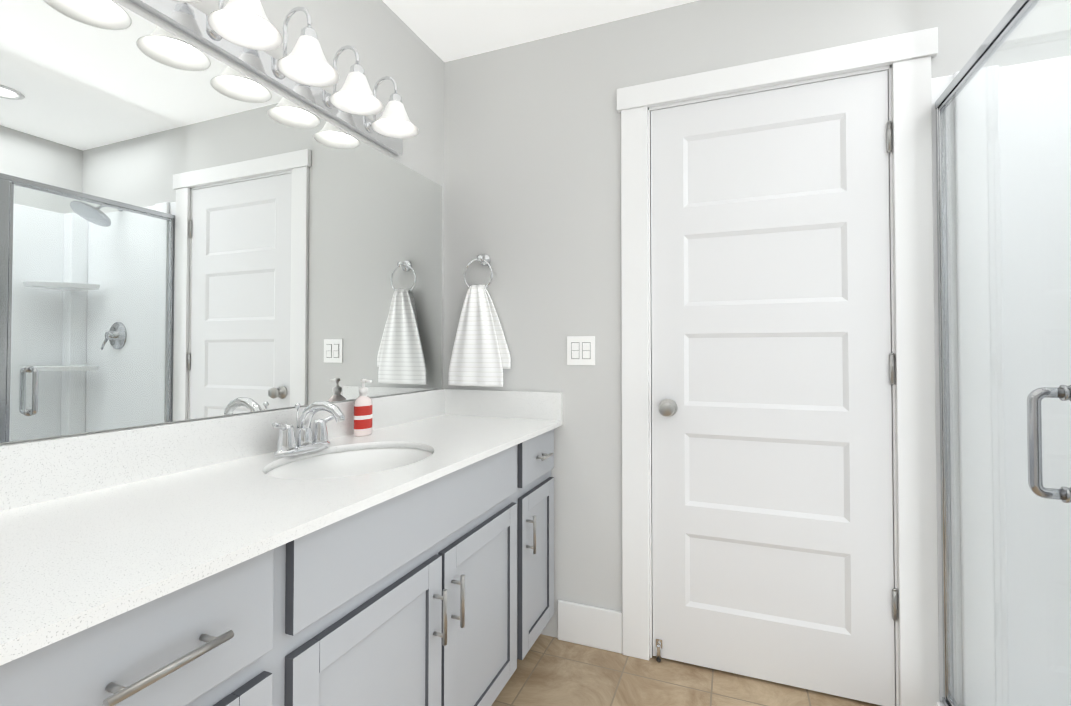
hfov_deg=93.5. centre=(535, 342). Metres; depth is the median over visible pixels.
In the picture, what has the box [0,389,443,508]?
backsplash
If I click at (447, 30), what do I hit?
ceiling
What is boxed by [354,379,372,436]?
soap bottle
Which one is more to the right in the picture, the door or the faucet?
the door
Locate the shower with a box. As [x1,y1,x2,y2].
[931,0,1070,705]
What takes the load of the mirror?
attached to the wall at (382, 38)
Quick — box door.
[651,70,897,705]
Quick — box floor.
[491,634,881,705]
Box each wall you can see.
[0,0,443,444]
[443,0,1070,705]
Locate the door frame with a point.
(904, 59)
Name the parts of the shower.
handle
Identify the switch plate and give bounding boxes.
[567,336,594,364]
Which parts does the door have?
door knob, door hinges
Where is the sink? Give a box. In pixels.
[248,441,451,480]
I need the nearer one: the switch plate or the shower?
the shower
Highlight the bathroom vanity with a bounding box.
[0,421,562,705]
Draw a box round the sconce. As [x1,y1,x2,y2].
[129,0,418,155]
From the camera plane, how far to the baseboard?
1.98 m
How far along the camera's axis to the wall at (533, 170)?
2.03 m
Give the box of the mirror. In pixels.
[0,0,441,443]
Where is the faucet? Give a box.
[272,401,344,457]
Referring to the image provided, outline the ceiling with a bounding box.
[382,0,697,61]
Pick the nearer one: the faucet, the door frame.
the faucet
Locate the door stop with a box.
[656,638,661,661]
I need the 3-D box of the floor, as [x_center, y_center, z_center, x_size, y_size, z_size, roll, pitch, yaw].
[0.285,1.220,0.271,2.990,0.103,3.400,0,-1,22]
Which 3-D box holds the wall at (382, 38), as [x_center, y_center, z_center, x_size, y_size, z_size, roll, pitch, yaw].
[-1.050,-0.015,0.819,0.120,2.570,3.400,0,-1,22]
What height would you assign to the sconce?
0.196 m
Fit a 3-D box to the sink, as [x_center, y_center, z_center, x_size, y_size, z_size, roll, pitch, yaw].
[-0.474,0.404,1.333,0.392,0.188,0.509,0,-1,22]
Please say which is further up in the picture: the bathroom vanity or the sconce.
the sconce
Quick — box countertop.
[0,413,559,652]
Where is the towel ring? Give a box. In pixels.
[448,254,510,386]
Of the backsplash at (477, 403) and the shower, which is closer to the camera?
the shower
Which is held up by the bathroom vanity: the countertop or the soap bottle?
the countertop
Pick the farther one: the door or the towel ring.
the towel ring
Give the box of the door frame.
[617,27,939,705]
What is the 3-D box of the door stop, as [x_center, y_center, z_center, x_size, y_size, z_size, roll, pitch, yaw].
[0.463,1.154,1.891,0.024,0.074,0.021,0,-1,22]
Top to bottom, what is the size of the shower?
2.086 m
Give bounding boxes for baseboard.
[558,600,621,653]
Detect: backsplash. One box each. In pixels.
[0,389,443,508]
[444,389,562,420]

